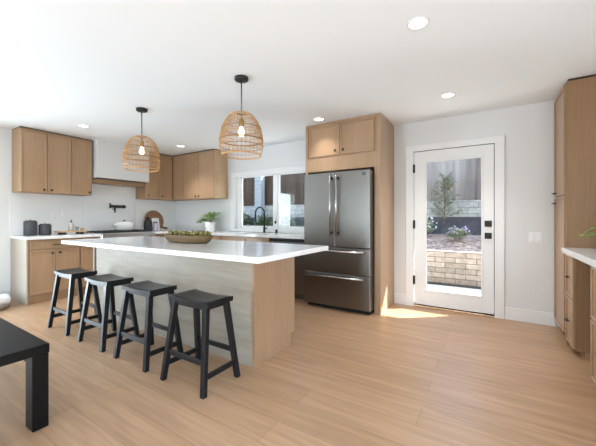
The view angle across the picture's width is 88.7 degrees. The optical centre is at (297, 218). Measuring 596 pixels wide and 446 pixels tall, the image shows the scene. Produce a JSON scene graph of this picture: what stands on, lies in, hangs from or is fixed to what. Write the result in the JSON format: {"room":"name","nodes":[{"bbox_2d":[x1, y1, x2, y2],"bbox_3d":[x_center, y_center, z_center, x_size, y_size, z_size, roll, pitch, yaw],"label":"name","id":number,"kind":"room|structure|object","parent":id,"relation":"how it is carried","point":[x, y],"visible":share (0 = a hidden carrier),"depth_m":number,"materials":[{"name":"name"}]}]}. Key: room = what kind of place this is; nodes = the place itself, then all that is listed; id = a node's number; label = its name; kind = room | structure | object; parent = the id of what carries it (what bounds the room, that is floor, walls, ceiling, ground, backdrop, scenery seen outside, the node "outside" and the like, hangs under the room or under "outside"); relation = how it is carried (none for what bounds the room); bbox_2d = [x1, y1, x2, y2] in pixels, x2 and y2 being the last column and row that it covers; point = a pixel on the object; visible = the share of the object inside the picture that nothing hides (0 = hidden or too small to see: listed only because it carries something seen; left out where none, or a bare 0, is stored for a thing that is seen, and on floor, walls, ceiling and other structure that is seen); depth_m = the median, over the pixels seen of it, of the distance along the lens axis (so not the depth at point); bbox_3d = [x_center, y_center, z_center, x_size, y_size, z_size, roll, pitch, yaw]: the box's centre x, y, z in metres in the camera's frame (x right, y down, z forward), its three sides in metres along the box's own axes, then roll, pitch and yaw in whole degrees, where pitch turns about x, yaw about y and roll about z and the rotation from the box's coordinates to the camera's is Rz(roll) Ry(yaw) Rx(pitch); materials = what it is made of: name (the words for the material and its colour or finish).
{"room":"kitchen","nodes":[
{"label":"kitchen","id":0,"kind":"room"},
{"bbox_2d":[0,127,168,295],"bbox_3d":[-4.732,-0.054,3.590,0.150,2.450,7.500,0,0,32],"label":"wall","id":1,"kind":"structure","parent":0,"point":[5,134],"depth_m":4.35,"materials":[{"name":"white paint"}]},
{"bbox_2d":[0,290,9,294],"bbox_3d":[-4.387,1.101,3.985,0.016,0.140,0.935,0,0,32],"label":"baseboard","id":2,"kind":"structure","parent":1,"relation":"attached to","point":[6,291],"depth_m":4.34,"materials":[{"name":"white paint"}]},
{"bbox_2d":[12,126,70,194],"bbox_3d":[-3.805,-0.824,4.554,0.374,0.907,0.608,0,0,32],"label":"upper cabinet","id":3,"kind":"object","parent":1,"relation":"attached to","point":[41,159],"visible":1,"depth_m":4.41,"materials":[{"name":"brown wood"}]},
{"bbox_2d":[68,136,91,195],"bbox_3d":[-3.565,-0.824,4.936,0.374,0.907,0.290,0,0,32],"label":"upper cabinet","id":4,"kind":"object","parent":1,"relation":"attached to","point":[81,148],"visible":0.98,"depth_m":4.85,"materials":[{"name":"brown wood"}]},
{"bbox_2d":[109,203,125,212],"bbox_3d":[-3.294,-0.184,5.606,0.093,0.170,0.316,0,0,23],"label":"pot filler","id":5,"kind":"object","parent":1,"relation":"attached to","point":[110,205],"visible":1,"depth_m":5.52,"materials":[{"name":"black metal"}]},
{"bbox_2d":[10,184,229,235],"bbox_3d":[-2.718,-0.204,5.122,1.638,0.910,2.765,0,0,32],"label":"backsplash","id":6,"kind":"structure","parent":1,"relation":"attached to","point":[93,212],"depth_m":5.46,"materials":[{"name":"white tile"}]},
{"bbox_2d":[49,213,54,220],"bbox_3d":[-3.869,-0.019,4.796,0.008,0.116,0.070,0,0,32],"label":"wall outlet","id":7,"kind":"object","parent":6,"relation":"attached to","point":[51,215],"visible":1,"depth_m":4.79,"materials":[{"name":"white paint"}]},
{"bbox_2d":[59,209,64,216],"bbox_3d":[-3.797,-0.084,4.911,0.008,0.116,0.070,0,0,32],"label":"wall outlet","id":8,"kind":"object","parent":6,"relation":"attached to","point":[61,211],"visible":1,"depth_m":4.91,"materials":[{"name":"white paint"}]},
{"bbox_2d":[92,139,148,187],"bbox_3d":[-3.210,-0.936,5.430,0.452,0.684,0.906,0,0,32],"label":"range hood","id":9,"kind":"object","parent":1,"relation":"attached to","point":[107,164],"visible":0.74,"depth_m":5.20,"materials":[{"name":"white paint"}]},
{"bbox_2d":[136,152,171,200],"bbox_3d":[-2.846,-0.824,6.085,0.374,0.907,0.580,0,0,32],"label":"upper cabinet","id":10,"kind":"object","parent":1,"relation":"attached to","point":[159,186],"visible":0.76,"depth_m":6.01,"materials":[{"name":"brown wood"}]},
{"bbox_2d":[0,0,595,156],"bbox_3d":[-1.668,-1.329,1.672,7.380,0.100,7.800,0,0,32],"label":"ceiling","id":11,"kind":"structure","parent":0,"point":[65,64],"depth_m":2.48,"materials":[{"name":"white paint"}]},
{"bbox_2d":[77,124,89,127],"bbox_3d":[-2.969,-1.275,4.221,0.146,0.006,0.146,0,0,32],"label":"recessed light","id":12,"kind":"object","parent":11,"relation":"in","point":[79,125],"visible":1,"depth_m":4.20,"materials":[{"name":"white plastic"}]},
{"bbox_2d":[122,107,160,171],"bbox_3d":[-1.829,-0.922,3.572,0.401,0.712,0.401,0,0,32],"label":"pendant light","id":13,"kind":"object","parent":11,"relation":"hanging from","point":[141,110],"visible":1,"depth_m":3.54,"materials":[{"name":"beige wicker"}]},
{"bbox_2d":[219,75,263,159],"bbox_3d":[-0.515,-0.922,2.778,0.401,0.712,0.401,0,0,32],"label":"pendant light","id":14,"kind":"object","parent":11,"relation":"hanging from","point":[241,79],"visible":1,"depth_m":2.72,"materials":[{"name":"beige wicker"}]},
{"bbox_2d":[239,118,243,126],"bbox_3d":[-0.515,-0.867,2.778,0.048,0.073,0.047,0,0,32],"label":"socket","id":15,"kind":"object","parent":14,"relation":"attached to","point":[240,124],"depth_m":2.76,"materials":[{"name":"gold metal"}]},
{"bbox_2d":[313,117,323,120],"bbox_3d":[0.270,-1.275,3.936,0.146,0.006,0.146,0,0,32],"label":"recessed light","id":16,"kind":"object","parent":11,"relation":"in","point":[316,118],"visible":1,"depth_m":3.94,"materials":[{"name":"white plastic"}]},
{"bbox_2d":[406,16,429,30],"bbox_3d":[0.786,-1.275,1.999,0.146,0.006,0.146,0,0,32],"label":"recessed light","id":17,"kind":"object","parent":11,"relation":"in","point":[419,22],"visible":1,"depth_m":1.99,"materials":[{"name":"white paint"}]},
{"bbox_2d":[440,92,455,97],"bbox_3d":[1.558,-1.275,3.169,0.146,0.006,0.146,0,0,32],"label":"recessed light","id":18,"kind":"object","parent":11,"relation":"in","point":[449,94],"visible":1,"depth_m":3.17,"materials":[{"name":"white plastic"}]},
{"bbox_2d":[0,292,595,445],"bbox_3d":[-1.668,1.211,1.672,7.380,0.080,7.800,0,0,32],"label":"floor","id":19,"kind":"structure","parent":0,"point":[404,375],"depth_m":2.11,"materials":[{"name":"brown wood"}]},
{"bbox_2d":[0,294,10,309],"bbox_3d":[-3.963,1.087,3.923,0.490,0.169,0.394,0,0,32],"label":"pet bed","id":20,"kind":"object","parent":19,"relation":"on","point":[5,299],"visible":1,"depth_m":3.92,"materials":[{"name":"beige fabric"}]},
{"bbox_2d":[0,318,49,431],"bbox_3d":[-2.176,0.937,1.980,1.592,0.468,0.384,0,0,32],"label":"table","id":21,"kind":"object","parent":19,"relation":"on","point":[17,344],"visible":1,"depth_m":1.69,"materials":[{"name":"black wood"}]},
{"bbox_2d":[11,238,79,305],"bbox_3d":[-3.702,0.733,4.497,0.631,0.877,0.640,0,0,32],"label":"base cabinet","id":22,"kind":"object","parent":19,"relation":"on","point":[34,263],"visible":0.73,"depth_m":4.26,"materials":[{"name":"brown wood"}]},
{"bbox_2d":[10,233,100,239],"bbox_3d":[-3.622,0.272,4.602,0.632,0.041,0.923,0,0,32],"label":"countertop","id":23,"kind":"structure","parent":22,"relation":"on","point":[70,235],"depth_m":4.41,"materials":[{"name":"white stone"}]},
{"bbox_2d":[23,219,37,235],"bbox_3d":[-3.869,0.133,4.413,0.156,0.236,0.156,0,0,32],"label":"canister","id":24,"kind":"object","parent":23,"relation":"on","point":[30,227],"visible":0.99,"depth_m":4.35,"materials":[{"name":"grey ceramic"}]},
{"bbox_2d":[38,223,51,234],"bbox_3d":[-3.779,0.158,4.557,0.152,0.186,0.152,0,0,32],"label":"canister","id":25,"kind":"object","parent":23,"relation":"on","point":[43,229],"visible":0.95,"depth_m":4.50,"materials":[{"name":"grey ceramic"}]},
{"bbox_2d":[54,230,87,234],"bbox_3d":[-3.581,0.225,4.816,0.180,0.052,0.400,0,0,32],"label":"board","id":26,"kind":"object","parent":23,"relation":"on","point":[76,231],"visible":0.98,"depth_m":4.78,"materials":[{"name":"brown wood"}]},
{"bbox_2d":[68,220,73,230],"bbox_3d":[-3.581,0.112,4.816,0.070,0.174,0.069,0,0,-1],"label":"soap bottle","id":27,"kind":"object","parent":26,"relation":"on","point":[71,225],"visible":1,"depth_m":4.79,"materials":[{"name":"white glass"}]},
{"bbox_2d":[47,268,101,335],"bbox_3d":[-2.400,0.869,3.292,0.462,0.605,0.351,0,0,32],"label":"bar stool","id":28,"kind":"object","parent":19,"relation":"on","point":[71,274],"visible":0.93,"depth_m":3.27,"materials":[{"name":"black wood"}]},
{"bbox_2d":[80,237,99,293],"bbox_3d":[-3.460,0.733,4.884,0.631,0.877,0.268,0,0,32],"label":"base cabinet","id":29,"kind":"object","parent":19,"relation":"on","point":[86,253],"visible":0.3,"depth_m":4.69,"materials":[{"name":"brown wood"}]},
{"bbox_2d":[77,273,139,352],"bbox_3d":[-1.810,0.869,2.923,0.462,0.605,0.351,0,0,32],"label":"bar stool","id":30,"kind":"object","parent":19,"relation":"on","point":[108,281],"visible":0.94,"depth_m":2.90,"materials":[{"name":"black wood"}]},
{"bbox_2d":[86,229,154,237],"bbox_3d":[-3.110,0.693,5.365,0.688,0.956,0.906,0,0,32],"label":"gas range","id":31,"kind":"object","parent":19,"relation":"on","point":[136,232],"visible":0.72,"depth_m":5.18,"materials":[{"name":"metal"}]},
{"bbox_2d":[90,231,154,235],"bbox_3d":[-3.126,0.261,5.375,0.652,0.030,0.906,0,0,32],"label":"cooktop","id":32,"kind":"object","parent":31,"relation":"in","point":[103,233],"depth_m":5.14,"materials":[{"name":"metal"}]},
{"bbox_2d":[112,220,135,229],"bbox_3d":[-3.114,0.122,5.468,0.343,0.184,0.328,0,0,-15],"label":"cooking pot","id":33,"kind":"object","parent":31,"relation":"on","point":[122,225],"visible":0.97,"depth_m":5.35,"materials":[{"name":"white ceramic"}]},
{"bbox_2d":[113,280,183,372],"bbox_3d":[-1.260,0.869,2.578,0.462,0.605,0.351,0,0,32],"label":"bar stool","id":34,"kind":"object","parent":19,"relation":"on","point":[148,289],"visible":0.98,"depth_m":2.54,"materials":[{"name":"black wood"}]},
{"bbox_2d":[93,247,293,367],"bbox_3d":[-1.264,0.731,3.305,2.541,0.880,0.602,0,0,32],"label":"kitchen island","id":35,"kind":"object","parent":19,"relation":"on","point":[262,305],"visible":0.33,"depth_m":2.70,"materials":[{"name":"brown wood"}]},
{"bbox_2d":[61,236,327,263],"bbox_3d":[-1.202,0.270,3.108,2.868,0.040,0.990,0,0,32],"label":"island countertop","id":36,"kind":"structure","parent":35,"relation":"on","point":[227,250],"depth_m":2.60,"materials":[{"name":"white stone"}]},
{"bbox_2d":[164,234,212,243],"bbox_3d":[-1.134,0.210,3.137,0.692,0.080,0.263,0,0,32],"label":"dough bowl","id":37,"kind":"object","parent":36,"relation":"on","point":[189,239],"visible":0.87,"depth_m":2.98,"materials":[{"name":"brown wood"}]},
{"bbox_2d":[160,289,239,399],"bbox_3d":[-0.713,0.869,2.236,0.462,0.605,0.351,0,0,32],"label":"bar stool","id":38,"kind":"object","parent":19,"relation":"on","point":[198,300],"visible":1,"depth_m":2.21,"materials":[{"name":"black wood"}]},
{"bbox_2d":[212,235,220,239],"bbox_3d":[-1.742,0.733,5.769,1.345,0.877,0.631,0,0,32],"label":"base cabinet","id":39,"kind":"object","parent":19,"relation":"on","point":[215,237],"visible":0.05,"depth_m":5.23,"materials":[{"name":"brown wood"}]},
{"bbox_2d":[152,230,303,238],"bbox_3d":[-1.366,0.272,5.352,3.659,0.041,0.915,0,0,32],"label":"countertop","id":40,"kind":"structure","parent":39,"relation":"on","point":[219,233],"depth_m":4.99,"materials":[{"name":"white stone"}]},
{"bbox_2d":[144,217,151,229],"bbox_3d":[-2.877,0.112,5.845,0.144,0.278,0.144,0,0,32],"label":"bottle","id":41,"kind":"object","parent":40,"relation":"on","point":[147,223],"visible":0.77,"depth_m":5.79,"materials":[{"name":"ceramic"}]},
{"bbox_2d":[144,210,166,229],"bbox_3d":[-2.904,0.044,6.227,0.110,0.405,0.469,0,0,32],"label":"round board","id":42,"kind":"object","parent":40,"relation":"on","point":[151,214],"visible":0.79,"depth_m":6.25,"materials":[{"name":"brown wood"}]},
{"bbox_2d":[153,222,157,230],"bbox_3d":[-2.778,0.160,5.948,0.100,0.182,0.100,0,0,32],"label":"jar","id":43,"kind":"object","parent":40,"relation":"on","point":[155,224],"visible":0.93,"depth_m":5.91,"materials":[{"name":"purple glass"}]},
{"bbox_2d":[152,218,159,230],"bbox_3d":[-2.835,0.125,6.096,0.064,0.252,0.150,0,0,32],"label":"card","id":44,"kind":"object","parent":40,"relation":"on","point":[153,219],"visible":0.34,"depth_m":6.12,"materials":[{"name":"white paper"}]},
{"bbox_2d":[196,212,220,231],"bbox_3d":[-1.760,0.066,5.853,0.671,0.369,0.406,0,0,32],"label":"potted plant","id":45,"kind":"object","parent":40,"relation":"on","point":[209,225],"visible":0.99,"depth_m":5.75,"materials":[{"name":"green plant"}]},
{"bbox_2d":[254,207,267,232],"bbox_3d":[-0.640,0.027,5.243,0.228,0.449,0.095,0,0,-16],"label":"faucet","id":46,"kind":"object","parent":40,"relation":"on","point":[255,219],"visible":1,"depth_m":5.26,"materials":[{"name":"black metal"}]},
{"bbox_2d":[221,236,268,242],"bbox_3d":[-0.727,0.733,5.134,1.030,0.877,0.630,0,0,32],"label":"base cabinet","id":47,"kind":"object","parent":19,"relation":"on","point":[231,238],"visible":0.13,"depth_m":4.87,"materials":[{"name":"brown wood"}]},
{"bbox_2d":[269,238,304,299],"bbox_3d":[-0.019,0.737,4.670,0.643,0.868,0.664,0,0,32],"label":"dishwasher","id":48,"kind":"object","parent":19,"relation":"on","point":[299,270],"visible":0.21,"depth_m":4.34,"materials":[{"name":"grey metal"}]},
{"bbox_2d":[304,168,373,314],"bbox_3d":[0.661,0.273,4.143,0.973,1.797,0.830,0,0,32],"label":"refrigerator","id":49,"kind":"object","parent":19,"relation":"on","point":[338,205],"visible":0.91,"depth_m":3.82,"materials":[{"name":"grey metal"}]},
{"bbox_2d":[306,113,393,314],"bbox_3d":[0.709,-0.053,4.218,1.052,2.449,0.659,0,0,32],"label":"tall cabinet","id":50,"kind":"object","parent":19,"relation":"on","point":[367,141],"visible":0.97,"depth_m":3.90,"materials":[{"name":"brown wood"}]},
{"bbox_2d":[551,74,595,345],"bbox_3d":[2.881,-0.053,2.900,0.671,2.449,0.586,0,0,32],"label":"pantry cabinet","id":51,"kind":"object","parent":19,"relation":"on","point":[574,203],"visible":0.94,"depth_m":2.78,"materials":[{"name":"brown wood"}]},
{"bbox_2d":[564,254,591,360],"bbox_3d":[2.645,0.744,2.522,0.671,0.854,0.296,0,0,32],"label":"base cabinet","id":52,"kind":"object","parent":19,"relation":"on","point":[577,318],"visible":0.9,"depth_m":2.54,"materials":[{"name":"brown wood"}]},
{"bbox_2d":[590,266,595,384],"bbox_3d":[2.051,0.744,1.575,0.671,0.854,0.885,0,0,32],"label":"base cabinet","id":53,"kind":"object","parent":19,"relation":"on","point":[592,269],"visible":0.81,"depth_m":2.09,"materials":[{"name":"brown wood"}]},
{"bbox_2d":[562,247,595,267],"bbox_3d":[2.255,0.293,1.899,0.669,0.047,1.770,0,0,32],"label":"countertop","id":54,"kind":"structure","parent":53,"relation":"on","point":[586,255],"depth_m":2.35,"materials":[{"name":"white stone"}]},
{"bbox_2d":[576,223,595,239],"bbox_3d":[2.595,0.107,2.378,0.491,0.322,0.509,0,0,-11],"label":"plant","id":55,"kind":"object","parent":54,"relation":"on","point":[591,228],"visible":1,"depth_m":2.52,"materials":[{"name":"green plant"}]},
{"bbox_2d":[228,100,559,326],"bbox_3d":[0.362,-0.054,4.913,7.380,2.450,0.150,0,0,32],"label":"wall","id":56,"kind":"structure","parent":0,"point":[528,130],"depth_m":3.50,"materials":[{"name":"white paint"}]},
{"bbox_2d":[163,149,227,200],"bbox_3d":[-2.116,-0.824,6.142,1.550,0.907,0.374,0,0,32],"label":"upper cabinet","id":57,"kind":"object","parent":56,"relation":"attached to","point":[201,175],"visible":0.97,"depth_m":5.83,"materials":[{"name":"brown wood"}]},
{"bbox_2d":[230,165,305,232],"bbox_3d":[-0.393,-0.307,5.369,2.027,1.106,0.180,0,0,32],"label":"trim","id":58,"kind":"structure","parent":56,"relation":"attached to","point":[233,176],"depth_m":5.64,"materials":[{"name":"white paint"}]},
{"bbox_2d":[237,171,305,230],"bbox_3d":[-0.380,-0.304,5.365,1.853,1.038,0.092,0,0,32],"label":"window","id":59,"kind":"structure","parent":56,"relation":"in","point":[276,177],"depth_m":5.40,"materials":[{"name":"white plastic"}]},
{"bbox_2d":[394,293,405,304],"bbox_3d":[1.394,1.101,4.169,0.156,0.140,0.016,0,0,32],"label":"baseboard","id":60,"kind":"structure","parent":56,"relation":"attached to","point":[399,298],"depth_m":4.17,"materials":[{"name":"white paint"}]},
{"bbox_2d":[413,143,494,317],"bbox_3d":[1.931,0.142,3.839,0.918,2.059,0.106,0,0,32],"label":"door","id":61,"kind":"structure","parent":56,"relation":"in","point":[484,304],"depth_m":3.78,"materials":[{"name":"white paint"}]},
{"bbox_2d":[406,135,504,318],"bbox_3d":[1.927,0.103,3.833,1.107,2.136,0.021,0,0,32],"label":"trim","id":62,"kind":"structure","parent":56,"relation":"attached to","point":[499,141],"depth_m":3.58,"materials":[{"name":"white paint"}]},
{"bbox_2d":[505,307,555,326],"bbox_3d":[2.592,1.101,3.419,0.457,0.140,0.016,0,0,32],"label":"baseboard","id":63,"kind":"structure","parent":56,"relation":"attached to","point":[529,316],"depth_m":3.41,"materials":[{"name":"white paint"}]},
{"bbox_2d":[529,232,541,242],"bbox_3d":[2.640,0.216,3.392,0.120,0.116,0.012,0,0,32],"label":"light switch","id":64,"kind":"object","parent":56,"relation":"attached to","point":[534,237],"visible":1,"depth_m":3.39,"materials":[{"name":"white plastic"}]},
{"label":"outside","id":65,"kind":"structure","parent":0,"visible":0},
{"bbox_2d":[243,200,480,216],"bbox_3d":[2.054,0.221,8.633,18.000,1.300,0.250,0,0,32],"label":"wall","id":66,"kind":"structure","parent":65,"point":[470,208],"depth_m":7.60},
{"bbox_2d":[243,173,305,205],"bbox_3d":[-2.080,-1.040,11.263,8.200,1.218,0.080,0,0,32],"label":"fence","id":67,"kind":"object","parent":66,"relation":"on","point":[291,185],"visible":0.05,"depth_m":10.22,"materials":[{"name":"wood"}]},
{"bbox_2d":[427,158,480,200],"bbox_3d":[5.590,-1.040,6.460,9.700,1.218,0.080,0,0,32],"label":"fence","id":68,"kind":"object","parent":66,"relation":"on","point":[467,172],"visible":0.05,"depth_m":7.47,"materials":[{"name":"grey wood"}]},
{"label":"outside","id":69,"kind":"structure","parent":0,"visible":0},
{"bbox_2d":[427,234,480,251],"bbox_3d":[1.326,0.511,7.469,18.000,0.280,1.395,0,0,32],"label":"mulch bed","id":70,"kind":"object","parent":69,"point":[470,243],"visible":0.07,"depth_m":6.25,"materials":[{"name":"gravel"}]},
{"bbox_2d":[243,213,254,225],"bbox_3d":[-1.702,0.127,9.706,0.702,0.596,0.724,0,0,5],"label":"shrub","id":71,"kind":"object","parent":70,"relation":"on","point":[247,221],"visible":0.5,"depth_m":9.60,"materials":[{"name":"green plant"}]},
{"bbox_2d":[253,211,272,225],"bbox_3d":[-0.976,0.109,9.286,0.729,0.632,0.776,0,0,32],"label":"shrub","id":72,"kind":"object","parent":70,"relation":"on","point":[260,222],"visible":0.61,"depth_m":9.16,"materials":[{"name":"green plant"}]},
{"bbox_2d":[280,214,297,225],"bbox_3d":[-0.342,0.141,8.849,0.712,0.568,0.704,0,0,-31],"label":"shrub","id":73,"kind":"object","parent":70,"relation":"on","point":[283,222],"visible":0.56,"depth_m":8.72,"materials":[{"name":"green plant"}]},
{"bbox_2d":[427,217,437,234],"bbox_3d":[2.960,0.182,7.034,0.476,0.401,0.542,0,0,32],"label":"flowering shrub","id":74,"kind":"object","parent":70,"relation":"on","point":[430,229],"visible":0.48,"depth_m":6.93,"materials":[{"name":"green plant"}]},
{"bbox_2d":[446,225,469,240],"bbox_3d":[3.334,0.304,6.354,0.492,0.316,0.444,0,0,32],"label":"flowering shrub","id":75,"kind":"object","parent":70,"relation":"on","point":[453,234],"visible":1,"depth_m":6.28,"materials":[{"name":"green plant"}]},
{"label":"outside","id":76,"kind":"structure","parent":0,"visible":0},
{"bbox_2d":[250,217,480,234],"bbox_3d":[1.842,0.171,8.294,18.000,0.400,0.550,0,0,32],"label":"bank","id":77,"kind":"object","parent":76,"point":[473,224],"visible":0.12,"depth_m":7.19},
{"bbox_2d":[254,176,264,221],"bbox_3d":[-1.309,-0.989,10.441,0.280,2.320,0.235,0,0,32],"label":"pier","id":78,"kind":"structure","parent":77,"relation":"on","point":[259,184],"depth_m":10.37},
{"bbox_2d":[430,172,461,224],"bbox_3d":[3.494,-0.452,7.252,0.725,1.348,0.531,0,0,20],"label":"young tree","id":79,"kind":"object","parent":77,"relation":"on","point":[449,178],"visible":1,"depth_m":7.25,"materials":[{"name":"green plant"}]},
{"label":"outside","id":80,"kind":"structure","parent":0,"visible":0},
{"bbox_2d":[427,284,480,295],"bbox_3d":[0.382,1.231,5.963,18.000,0.080,1.650,0,0,32],"label":"ground","id":81,"kind":"structure","parent":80,"point":[461,290],"depth_m":5.09,"materials":[{"name":"concrete"}]},
{"bbox_2d":[427,250,480,286],"bbox_3d":[0.886,0.939,6.768,18.000,0.665,0.250,0,0,32],"label":"wall","id":82,"kind":"structure","parent":81,"relation":"on","point":[463,268],"depth_m":5.43,"materials":[{"name":"beige brick"}]},
{"bbox_2d":[427,282,480,288],"bbox_3d":[0.783,1.187,6.603,18.000,0.008,0.140,0,0,32],"label":"strip","id":83,"kind":"object","parent":81,"relation":"on","point":[472,287],"depth_m":5.36,"materials":[{"name":"metal"}]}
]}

